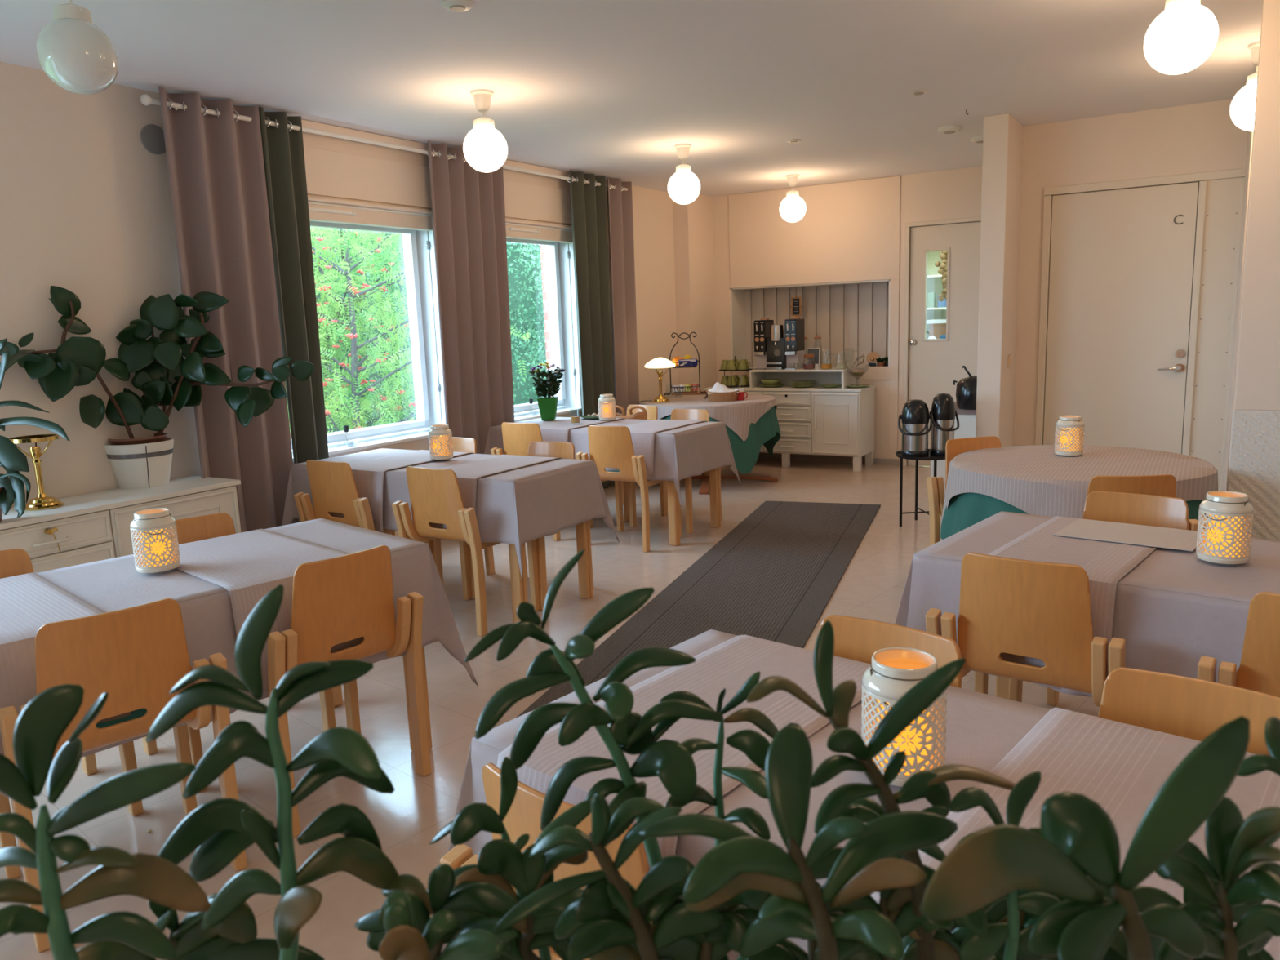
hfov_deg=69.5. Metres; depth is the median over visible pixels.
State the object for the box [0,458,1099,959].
floor
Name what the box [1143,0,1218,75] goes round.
pendant lamp
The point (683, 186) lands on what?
pendant lamp
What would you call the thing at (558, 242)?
window
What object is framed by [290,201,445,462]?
window
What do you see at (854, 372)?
footed bowl
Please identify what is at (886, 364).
herb pot
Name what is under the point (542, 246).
brick pier
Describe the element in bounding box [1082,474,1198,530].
dining chair
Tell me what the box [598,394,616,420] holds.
lantern
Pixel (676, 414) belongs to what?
dining chair
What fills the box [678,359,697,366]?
snack packet
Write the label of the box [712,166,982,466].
wall
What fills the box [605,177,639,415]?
curtain
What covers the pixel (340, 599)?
dining chair
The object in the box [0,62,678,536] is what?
wall
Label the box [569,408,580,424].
juice glass
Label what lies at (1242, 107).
pendant lamp
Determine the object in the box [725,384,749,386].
wire tray
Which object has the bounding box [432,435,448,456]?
candle
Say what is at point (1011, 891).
jade plant
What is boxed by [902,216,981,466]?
door
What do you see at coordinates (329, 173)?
roller blind
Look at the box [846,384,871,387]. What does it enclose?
plate
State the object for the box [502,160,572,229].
roller blind
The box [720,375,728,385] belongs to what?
cup
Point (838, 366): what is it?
glass carafe
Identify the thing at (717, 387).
cloth
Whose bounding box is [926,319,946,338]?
crate
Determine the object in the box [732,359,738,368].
cup
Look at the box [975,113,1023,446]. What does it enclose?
wall pillar
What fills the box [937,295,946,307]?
storage jar
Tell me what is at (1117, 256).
door
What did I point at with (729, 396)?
bread basket
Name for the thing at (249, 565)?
table runner
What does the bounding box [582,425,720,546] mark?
dining table
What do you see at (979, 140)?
smoke detector
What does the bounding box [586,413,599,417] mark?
crumpled napkin
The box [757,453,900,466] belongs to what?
baseboard
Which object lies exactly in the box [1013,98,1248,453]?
wall
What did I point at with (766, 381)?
bowl
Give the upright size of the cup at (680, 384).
0.063 m
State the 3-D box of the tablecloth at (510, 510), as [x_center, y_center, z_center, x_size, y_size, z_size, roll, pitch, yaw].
[-1.050,0.125,4.894,1.702,0.445,0.812,4,11,31]
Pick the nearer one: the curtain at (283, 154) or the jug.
the curtain at (283, 154)
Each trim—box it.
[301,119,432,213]
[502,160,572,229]
[729,279,890,371]
[863,279,899,459]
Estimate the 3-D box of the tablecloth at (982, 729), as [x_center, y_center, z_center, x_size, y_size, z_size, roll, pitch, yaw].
[0.600,0.779,1.335,1.970,0.642,0.930,6,13,41]
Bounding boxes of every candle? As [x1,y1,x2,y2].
[139,528,172,566]
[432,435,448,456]
[601,402,613,417]
[875,699,931,774]
[1059,427,1079,451]
[1205,514,1243,556]
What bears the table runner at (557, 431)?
on the tablecloth at (701, 447)
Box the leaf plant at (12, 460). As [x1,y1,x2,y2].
[0,337,69,522]
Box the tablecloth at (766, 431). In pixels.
[659,405,780,473]
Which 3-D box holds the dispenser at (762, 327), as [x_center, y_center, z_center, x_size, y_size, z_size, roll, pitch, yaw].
[1.188,-1.309,8.853,0.117,0.486,0.225,4,11,31]
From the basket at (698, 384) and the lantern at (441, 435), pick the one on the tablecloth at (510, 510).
the lantern at (441, 435)
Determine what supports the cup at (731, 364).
on the rack
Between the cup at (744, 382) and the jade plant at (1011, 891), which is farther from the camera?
the cup at (744, 382)
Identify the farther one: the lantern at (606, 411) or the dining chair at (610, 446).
the lantern at (606, 411)
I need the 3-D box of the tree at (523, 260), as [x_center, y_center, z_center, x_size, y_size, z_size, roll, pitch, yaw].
[-2.321,-1.803,13.034,1.639,3.871,14.151,4,11,31]
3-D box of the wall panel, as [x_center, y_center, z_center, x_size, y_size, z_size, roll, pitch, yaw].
[1.601,-2.301,8.671,1.685,0.892,0.012,4,11,31]
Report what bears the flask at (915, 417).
on the tray table at (929, 457)
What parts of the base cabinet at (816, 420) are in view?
drawer, leg, handle, handle, handle, drawer, drawer, drawer, drawer, door, moulding, leg, leg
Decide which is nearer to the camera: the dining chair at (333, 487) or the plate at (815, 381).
the dining chair at (333, 487)
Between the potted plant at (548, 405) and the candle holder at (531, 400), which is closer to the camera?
the potted plant at (548, 405)
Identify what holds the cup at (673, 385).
in the fruit stand
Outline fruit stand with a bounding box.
[663,332,707,399]
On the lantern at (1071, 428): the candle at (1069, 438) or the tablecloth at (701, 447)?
the candle at (1069, 438)
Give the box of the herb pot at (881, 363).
[875,356,884,366]
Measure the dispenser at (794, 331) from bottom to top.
0.486 m
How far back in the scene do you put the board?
8.67 m
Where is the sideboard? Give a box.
[0,475,240,573]
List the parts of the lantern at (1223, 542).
wire handle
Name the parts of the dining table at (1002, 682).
leg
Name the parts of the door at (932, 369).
knob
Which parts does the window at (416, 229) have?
sill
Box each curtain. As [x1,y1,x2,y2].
[158,86,298,532]
[258,106,328,521]
[426,141,514,453]
[567,169,614,488]
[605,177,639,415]
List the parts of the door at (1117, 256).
handle, panel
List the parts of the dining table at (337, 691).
leg, leg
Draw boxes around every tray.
[671,391,706,395]
[718,368,751,371]
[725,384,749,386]
[766,361,782,369]
[895,448,945,460]
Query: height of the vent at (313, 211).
0.024 m
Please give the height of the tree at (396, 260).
4.043 m
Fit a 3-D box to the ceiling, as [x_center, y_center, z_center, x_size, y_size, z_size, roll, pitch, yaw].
[0.486,-1.762,2.863,7.150,0.100,11.280,4,11,31]
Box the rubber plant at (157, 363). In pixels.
[0,285,313,488]
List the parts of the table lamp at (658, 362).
lamp shade, stem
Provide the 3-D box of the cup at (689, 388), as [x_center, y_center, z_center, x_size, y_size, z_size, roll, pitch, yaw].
[0.414,-0.791,7.907,0.064,0.063,0.066,-2,10,3]
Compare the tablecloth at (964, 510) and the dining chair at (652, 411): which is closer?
the tablecloth at (964, 510)
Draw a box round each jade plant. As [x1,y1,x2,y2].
[0,584,399,959]
[355,548,1279,959]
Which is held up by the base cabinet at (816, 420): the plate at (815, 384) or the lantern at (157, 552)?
the plate at (815, 384)
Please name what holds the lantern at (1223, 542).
on the tablecloth at (1166, 632)
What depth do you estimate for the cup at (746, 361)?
9.00 m
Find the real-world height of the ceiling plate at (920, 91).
0.014 m
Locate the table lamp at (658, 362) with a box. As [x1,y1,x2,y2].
[644,357,675,402]
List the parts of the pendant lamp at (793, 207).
lamp shade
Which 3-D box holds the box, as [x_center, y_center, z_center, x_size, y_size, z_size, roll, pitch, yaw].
[2.992,-1.369,8.975,0.140,0.090,0.080,4,11,31]
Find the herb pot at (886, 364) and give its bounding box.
[883,356,888,366]
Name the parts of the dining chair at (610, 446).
leg, rail, backrest, leg, leg, rail, leg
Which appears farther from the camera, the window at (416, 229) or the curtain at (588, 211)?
the curtain at (588, 211)
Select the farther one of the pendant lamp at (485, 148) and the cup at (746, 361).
the cup at (746, 361)
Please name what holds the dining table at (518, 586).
on the floor
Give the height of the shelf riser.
0.170 m
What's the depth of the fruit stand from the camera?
7.85 m
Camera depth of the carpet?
4.90 m
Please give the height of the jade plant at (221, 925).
0.565 m
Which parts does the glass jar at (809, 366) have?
cork lid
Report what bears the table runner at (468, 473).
on the tablecloth at (510, 510)
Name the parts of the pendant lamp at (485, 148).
lamp shade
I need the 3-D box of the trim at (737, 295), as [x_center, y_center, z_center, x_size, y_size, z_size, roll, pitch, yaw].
[1.694,-1.489,8.995,1.610,0.825,0.360,4,11,31]
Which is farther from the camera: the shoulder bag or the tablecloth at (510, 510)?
the shoulder bag
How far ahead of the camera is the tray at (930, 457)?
5.96 m
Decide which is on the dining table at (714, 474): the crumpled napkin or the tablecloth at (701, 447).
the tablecloth at (701, 447)
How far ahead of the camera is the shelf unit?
9.53 m
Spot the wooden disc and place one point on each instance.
(871, 357)
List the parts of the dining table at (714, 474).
leg, leg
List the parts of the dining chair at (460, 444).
leg, backrest, leg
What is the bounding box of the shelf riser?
[749,367,856,388]
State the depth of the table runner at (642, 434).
5.83 m
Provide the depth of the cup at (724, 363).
9.02 m
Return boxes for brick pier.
[540,244,552,396]
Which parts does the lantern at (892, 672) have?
wire handle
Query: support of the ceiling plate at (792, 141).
attached to the ceiling
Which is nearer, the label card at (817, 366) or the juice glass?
the juice glass
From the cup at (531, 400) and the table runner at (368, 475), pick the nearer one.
the table runner at (368, 475)
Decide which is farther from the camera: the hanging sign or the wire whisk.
the hanging sign
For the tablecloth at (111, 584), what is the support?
on the dining table at (337, 691)
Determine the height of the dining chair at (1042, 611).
0.787 m
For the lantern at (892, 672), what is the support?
on the tablecloth at (982, 729)
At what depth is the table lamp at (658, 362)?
7.82 m
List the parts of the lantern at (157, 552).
wire handle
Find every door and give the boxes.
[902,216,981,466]
[1035,168,1245,490]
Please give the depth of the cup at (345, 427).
5.69 m
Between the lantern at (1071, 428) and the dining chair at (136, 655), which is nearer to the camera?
the dining chair at (136, 655)
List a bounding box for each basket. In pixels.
[671,384,699,392]
[672,360,698,368]
[706,390,738,401]
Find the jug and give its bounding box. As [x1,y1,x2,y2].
[820,348,831,368]
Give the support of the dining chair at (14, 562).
on the floor
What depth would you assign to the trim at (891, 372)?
8.49 m
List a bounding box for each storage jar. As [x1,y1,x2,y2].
[926,292,935,307]
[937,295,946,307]
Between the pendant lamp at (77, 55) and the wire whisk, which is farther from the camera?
the wire whisk
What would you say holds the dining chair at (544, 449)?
on the floor
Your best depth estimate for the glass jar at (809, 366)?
8.53 m
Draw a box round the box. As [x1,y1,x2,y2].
[939,334,946,338]
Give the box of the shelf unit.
[925,250,946,338]
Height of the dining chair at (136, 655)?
0.787 m
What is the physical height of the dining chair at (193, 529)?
0.787 m
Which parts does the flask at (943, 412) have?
carry handle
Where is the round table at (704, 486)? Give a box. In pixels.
[681,471,777,494]
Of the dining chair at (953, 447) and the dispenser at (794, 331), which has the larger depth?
the dispenser at (794, 331)
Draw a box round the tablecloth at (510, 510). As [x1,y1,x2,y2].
[281,448,619,579]
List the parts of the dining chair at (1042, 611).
leg, rail, leg, backrest, rail, leg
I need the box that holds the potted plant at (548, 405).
[528,362,564,420]
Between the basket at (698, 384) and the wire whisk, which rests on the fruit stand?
the basket at (698, 384)
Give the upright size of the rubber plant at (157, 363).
0.951 m
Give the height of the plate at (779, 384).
0.019 m
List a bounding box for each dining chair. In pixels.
[0,548,143,816]
[0,598,247,952]
[142,512,336,791]
[212,544,431,837]
[293,459,433,556]
[391,466,539,636]
[432,436,494,585]
[440,762,651,959]
[468,440,593,610]
[490,422,593,541]
[575,425,681,552]
[621,404,667,520]
[628,408,721,533]
[818,614,961,688]
[924,551,1125,706]
[926,435,1001,546]
[1008,491,1188,706]
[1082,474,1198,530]
[1097,666,1279,755]
[1197,591,1279,697]
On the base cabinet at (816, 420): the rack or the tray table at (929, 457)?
the rack
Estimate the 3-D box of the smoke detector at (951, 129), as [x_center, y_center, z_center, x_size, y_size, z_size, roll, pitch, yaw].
[2.042,-2.308,6.086,0.150,0.036,0.150,4,11,31]
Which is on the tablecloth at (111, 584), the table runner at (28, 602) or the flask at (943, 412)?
the table runner at (28, 602)
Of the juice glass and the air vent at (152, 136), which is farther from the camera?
the juice glass
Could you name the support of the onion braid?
hanging from the wall
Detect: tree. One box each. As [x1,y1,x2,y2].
[284,226,529,439]
[284,226,547,431]
[288,226,415,430]
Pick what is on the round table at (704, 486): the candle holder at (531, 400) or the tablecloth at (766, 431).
the tablecloth at (766, 431)
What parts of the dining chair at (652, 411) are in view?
leg, leg, backrest, leg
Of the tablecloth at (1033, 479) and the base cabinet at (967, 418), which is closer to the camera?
the tablecloth at (1033, 479)
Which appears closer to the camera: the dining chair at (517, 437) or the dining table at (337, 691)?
the dining table at (337, 691)
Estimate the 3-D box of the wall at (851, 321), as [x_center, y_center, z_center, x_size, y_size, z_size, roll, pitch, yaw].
[1.771,-1.523,9.119,1.610,0.805,0.060,4,11,31]
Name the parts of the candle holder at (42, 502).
shade arm, stem, shade arm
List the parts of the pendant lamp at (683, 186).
lamp shade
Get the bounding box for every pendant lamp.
[35,0,118,94]
[462,88,507,172]
[667,143,700,204]
[779,173,805,222]
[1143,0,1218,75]
[1230,40,1260,131]
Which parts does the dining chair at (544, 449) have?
leg, leg, leg, backrest, leg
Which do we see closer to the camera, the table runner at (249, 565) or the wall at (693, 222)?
the table runner at (249, 565)
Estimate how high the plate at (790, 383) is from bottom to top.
0.019 m
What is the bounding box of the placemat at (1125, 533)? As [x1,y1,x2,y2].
[1053,518,1203,551]
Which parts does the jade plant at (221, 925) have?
stem, stem, stem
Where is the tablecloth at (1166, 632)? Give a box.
[894,511,1279,696]
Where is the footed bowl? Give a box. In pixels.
[845,365,869,386]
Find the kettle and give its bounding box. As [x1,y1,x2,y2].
[952,365,977,409]
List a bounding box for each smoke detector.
[937,124,961,133]
[970,135,982,143]
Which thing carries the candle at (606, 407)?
on the lantern at (606, 411)
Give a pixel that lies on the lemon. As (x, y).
(686, 357)
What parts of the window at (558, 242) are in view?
sash, sill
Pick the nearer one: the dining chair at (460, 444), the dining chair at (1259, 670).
the dining chair at (1259, 670)
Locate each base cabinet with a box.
[703,385,875,471]
[930,402,976,495]
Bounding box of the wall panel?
[728,175,900,288]
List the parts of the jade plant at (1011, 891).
stem, stem, stem, stem, stem, stem, stem, stem, stem, stem, stem, stem, stem, stem, stem, stem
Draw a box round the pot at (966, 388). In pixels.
[955,375,977,409]
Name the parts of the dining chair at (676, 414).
leg, leg, leg, backrest, leg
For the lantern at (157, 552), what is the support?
on the tablecloth at (111, 584)
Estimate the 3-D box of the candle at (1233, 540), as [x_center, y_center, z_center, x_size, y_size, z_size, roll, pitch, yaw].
[1.558,0.150,2.461,0.080,0.115,0.080,-9,12,-36]
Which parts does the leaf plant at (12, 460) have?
pot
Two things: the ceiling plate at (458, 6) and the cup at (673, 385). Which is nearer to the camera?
the ceiling plate at (458, 6)
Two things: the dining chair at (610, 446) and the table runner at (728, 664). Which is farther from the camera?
the dining chair at (610, 446)
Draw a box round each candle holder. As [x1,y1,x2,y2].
[8,434,63,511]
[342,425,358,446]
[528,398,539,413]
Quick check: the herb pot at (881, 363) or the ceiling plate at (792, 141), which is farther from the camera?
the herb pot at (881, 363)
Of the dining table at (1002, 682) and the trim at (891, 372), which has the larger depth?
the trim at (891, 372)
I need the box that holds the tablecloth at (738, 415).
[639,393,777,440]
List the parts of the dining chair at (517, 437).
leg, rail, backrest, leg, leg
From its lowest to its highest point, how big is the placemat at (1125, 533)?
0.002 m
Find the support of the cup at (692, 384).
in the fruit stand
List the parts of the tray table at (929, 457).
leg, leg, leg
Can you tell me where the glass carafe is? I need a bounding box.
[835,363,845,368]
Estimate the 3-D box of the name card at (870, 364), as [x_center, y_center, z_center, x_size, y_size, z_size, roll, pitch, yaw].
[2.163,-1.069,8.589,0.083,0.053,0.008,4,11,31]
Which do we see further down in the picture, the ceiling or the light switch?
the light switch
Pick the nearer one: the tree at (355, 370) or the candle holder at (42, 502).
the candle holder at (42, 502)
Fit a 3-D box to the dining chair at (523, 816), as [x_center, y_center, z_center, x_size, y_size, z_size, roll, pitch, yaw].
[0.035,0.781,1.505,0.486,0.787,0.488,6,13,40]
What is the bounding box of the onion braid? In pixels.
[934,250,947,301]
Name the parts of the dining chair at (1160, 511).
leg, leg, backrest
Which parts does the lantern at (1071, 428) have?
wire handle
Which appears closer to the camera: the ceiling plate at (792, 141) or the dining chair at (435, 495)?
the dining chair at (435, 495)
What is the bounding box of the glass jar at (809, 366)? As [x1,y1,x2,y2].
[803,354,814,369]
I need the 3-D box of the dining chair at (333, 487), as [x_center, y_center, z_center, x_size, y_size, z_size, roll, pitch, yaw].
[-1.445,0.255,4.870,0.486,0.787,0.488,3,11,29]
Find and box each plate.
[440,0,473,12]
[580,414,599,419]
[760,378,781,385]
[760,382,784,386]
[760,384,784,387]
[786,139,801,143]
[789,384,816,387]
[790,381,816,384]
[790,382,816,385]
[790,383,816,386]
[819,383,841,386]
[819,385,841,387]
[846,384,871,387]
[908,88,929,95]
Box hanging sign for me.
[790,286,802,316]
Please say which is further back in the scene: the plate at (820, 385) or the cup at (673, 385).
the plate at (820, 385)
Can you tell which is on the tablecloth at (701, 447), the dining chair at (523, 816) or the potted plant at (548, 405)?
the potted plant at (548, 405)
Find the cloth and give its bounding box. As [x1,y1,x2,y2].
[707,382,738,394]
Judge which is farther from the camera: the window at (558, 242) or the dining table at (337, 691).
the window at (558, 242)
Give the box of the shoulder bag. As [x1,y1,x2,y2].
[615,404,647,419]
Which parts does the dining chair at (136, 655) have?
leg, rail, leg, backrest, seat, leg, rail, leg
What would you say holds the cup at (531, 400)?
on the candle holder at (531, 400)
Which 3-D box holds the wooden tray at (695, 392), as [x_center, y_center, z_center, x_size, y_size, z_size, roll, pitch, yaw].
[0.478,-0.810,8.592,0.340,0.016,0.200,0,10,14]
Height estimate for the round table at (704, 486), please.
0.717 m
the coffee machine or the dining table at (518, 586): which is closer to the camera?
the dining table at (518, 586)
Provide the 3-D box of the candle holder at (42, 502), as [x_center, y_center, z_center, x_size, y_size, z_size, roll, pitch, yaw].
[-2.590,-0.033,3.969,0.188,0.308,0.188,4,11,31]
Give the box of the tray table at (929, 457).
[895,448,945,526]
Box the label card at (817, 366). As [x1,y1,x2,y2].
[815,364,819,368]
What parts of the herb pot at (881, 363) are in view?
pot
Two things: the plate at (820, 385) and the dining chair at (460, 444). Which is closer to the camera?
the dining chair at (460, 444)
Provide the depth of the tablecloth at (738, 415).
7.53 m
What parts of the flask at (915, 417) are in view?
carry handle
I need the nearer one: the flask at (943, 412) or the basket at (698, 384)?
the flask at (943, 412)
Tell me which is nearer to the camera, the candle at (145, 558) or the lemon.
the candle at (145, 558)
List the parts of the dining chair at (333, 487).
leg, rail, backrest, leg, rail, leg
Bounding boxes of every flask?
[897,399,932,457]
[929,393,959,456]
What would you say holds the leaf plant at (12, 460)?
on the sideboard
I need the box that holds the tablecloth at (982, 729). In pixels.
[437,629,1049,959]
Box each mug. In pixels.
[733,376,747,400]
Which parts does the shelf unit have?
shelf, shelf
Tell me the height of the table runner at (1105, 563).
0.301 m
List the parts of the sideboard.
handle, drawer, drawer, door, moulding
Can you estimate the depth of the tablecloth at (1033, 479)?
3.92 m
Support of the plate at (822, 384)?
on the plate at (820, 385)
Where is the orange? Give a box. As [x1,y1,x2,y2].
[672,356,681,366]
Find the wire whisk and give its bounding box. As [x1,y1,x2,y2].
[852,354,864,367]
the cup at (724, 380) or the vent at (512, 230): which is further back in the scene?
the cup at (724, 380)
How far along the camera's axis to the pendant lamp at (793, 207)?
7.88 m
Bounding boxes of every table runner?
[0,572,130,755]
[176,528,363,693]
[332,449,475,531]
[430,454,563,528]
[496,635,871,869]
[538,417,624,442]
[604,419,706,480]
[871,706,1279,959]
[983,515,1176,695]
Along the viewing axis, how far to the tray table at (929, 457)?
6.12 m
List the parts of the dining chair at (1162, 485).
backrest, leg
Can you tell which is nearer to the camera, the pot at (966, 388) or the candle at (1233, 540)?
the candle at (1233, 540)
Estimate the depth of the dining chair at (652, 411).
6.92 m
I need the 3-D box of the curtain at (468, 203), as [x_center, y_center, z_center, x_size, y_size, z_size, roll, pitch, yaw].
[-1.137,-0.945,6.364,0.080,2.558,0.759,4,11,31]
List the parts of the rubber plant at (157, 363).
pot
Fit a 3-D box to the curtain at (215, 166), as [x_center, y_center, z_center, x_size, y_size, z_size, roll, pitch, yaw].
[-2.115,-0.637,4.793,0.097,2.558,0.563,4,11,31]
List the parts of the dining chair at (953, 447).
leg, rail, backrest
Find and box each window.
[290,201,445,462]
[505,222,582,422]
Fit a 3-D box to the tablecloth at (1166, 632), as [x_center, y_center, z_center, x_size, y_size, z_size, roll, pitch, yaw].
[1.641,0.454,2.457,1.778,0.460,0.868,6,13,41]
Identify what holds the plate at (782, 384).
on the base cabinet at (816, 420)
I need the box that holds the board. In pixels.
[806,347,820,367]
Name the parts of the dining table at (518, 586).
leg, leg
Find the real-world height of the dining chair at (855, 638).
0.787 m
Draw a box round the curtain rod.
[140,93,627,191]
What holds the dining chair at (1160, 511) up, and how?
on the floor
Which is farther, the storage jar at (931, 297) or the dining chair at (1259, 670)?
the storage jar at (931, 297)
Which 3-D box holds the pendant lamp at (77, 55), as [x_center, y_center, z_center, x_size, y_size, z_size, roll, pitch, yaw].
[-1.806,-1.440,2.946,0.227,0.394,0.227,4,11,31]
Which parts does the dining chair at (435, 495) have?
leg, rail, backrest, leg, leg, rail, leg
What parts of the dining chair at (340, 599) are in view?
leg, leg, rail, backrest, leg, rail, leg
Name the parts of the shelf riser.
panel, panel, panel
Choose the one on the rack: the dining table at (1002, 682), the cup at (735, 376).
the cup at (735, 376)
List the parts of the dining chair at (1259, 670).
leg, rail, backrest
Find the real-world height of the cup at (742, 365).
0.093 m
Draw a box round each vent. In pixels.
[139,124,165,154]
[308,206,356,215]
[509,227,540,233]
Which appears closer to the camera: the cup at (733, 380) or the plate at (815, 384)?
the plate at (815, 384)
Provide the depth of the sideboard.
4.02 m
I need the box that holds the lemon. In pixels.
[684,354,692,359]
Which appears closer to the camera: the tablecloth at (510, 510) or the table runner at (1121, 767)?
the table runner at (1121, 767)
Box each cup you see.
[342,425,348,432]
[528,398,533,404]
[671,384,679,391]
[678,383,684,391]
[684,383,692,391]
[691,383,697,391]
[720,360,728,369]
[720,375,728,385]
[726,360,737,369]
[726,375,737,386]
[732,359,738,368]
[733,374,738,384]
[737,360,748,369]
[737,375,748,385]
[741,359,750,368]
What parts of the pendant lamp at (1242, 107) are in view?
lamp shade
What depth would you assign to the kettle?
6.63 m
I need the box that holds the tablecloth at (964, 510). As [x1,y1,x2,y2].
[940,492,1207,539]
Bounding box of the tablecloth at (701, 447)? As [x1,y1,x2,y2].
[484,417,741,507]
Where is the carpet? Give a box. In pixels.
[516,501,880,717]
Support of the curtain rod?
attached to the wall at (86, 210)
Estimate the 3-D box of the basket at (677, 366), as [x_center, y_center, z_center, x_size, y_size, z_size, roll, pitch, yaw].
[0.383,-0.990,7.896,0.242,0.051,0.176,-2,10,3]
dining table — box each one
[186,547,431,751]
[387,465,593,623]
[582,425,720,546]
[921,555,1244,698]
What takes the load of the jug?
on the shelf riser
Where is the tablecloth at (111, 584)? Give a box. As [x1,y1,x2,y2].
[35,518,478,771]
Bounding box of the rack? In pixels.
[718,355,751,387]
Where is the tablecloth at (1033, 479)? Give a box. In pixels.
[941,444,1217,523]
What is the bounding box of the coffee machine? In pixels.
[753,316,804,369]
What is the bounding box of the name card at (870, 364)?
[867,362,876,366]
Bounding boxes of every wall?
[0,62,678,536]
[672,194,716,391]
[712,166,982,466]
[744,282,888,367]
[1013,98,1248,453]
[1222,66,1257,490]
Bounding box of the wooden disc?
[866,351,879,366]
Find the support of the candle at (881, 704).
on the lantern at (892, 672)
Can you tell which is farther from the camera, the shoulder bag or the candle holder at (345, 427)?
the shoulder bag
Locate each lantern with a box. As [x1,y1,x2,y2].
[129,507,180,573]
[428,424,453,460]
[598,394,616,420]
[861,647,946,786]
[1054,414,1084,456]
[1195,490,1253,564]
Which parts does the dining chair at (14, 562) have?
backrest, leg, leg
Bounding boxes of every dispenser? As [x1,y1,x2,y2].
[753,317,773,369]
[784,316,804,369]
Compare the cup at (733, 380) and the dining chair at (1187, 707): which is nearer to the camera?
the dining chair at (1187, 707)
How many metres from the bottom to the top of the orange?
0.084 m
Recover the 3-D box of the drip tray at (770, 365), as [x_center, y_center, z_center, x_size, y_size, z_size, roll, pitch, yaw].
[1.294,-1.086,8.750,0.160,0.075,0.120,4,11,31]
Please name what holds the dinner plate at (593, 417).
on the table runner at (557, 431)
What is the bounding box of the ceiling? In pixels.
[0,0,1262,196]
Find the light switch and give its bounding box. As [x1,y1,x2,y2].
[1008,354,1011,367]
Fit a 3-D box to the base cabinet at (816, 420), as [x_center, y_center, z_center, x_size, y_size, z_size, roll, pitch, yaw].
[1.412,-0.518,8.844,1.577,0.745,0.470,4,11,31]
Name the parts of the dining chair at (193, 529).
leg, leg, backrest, leg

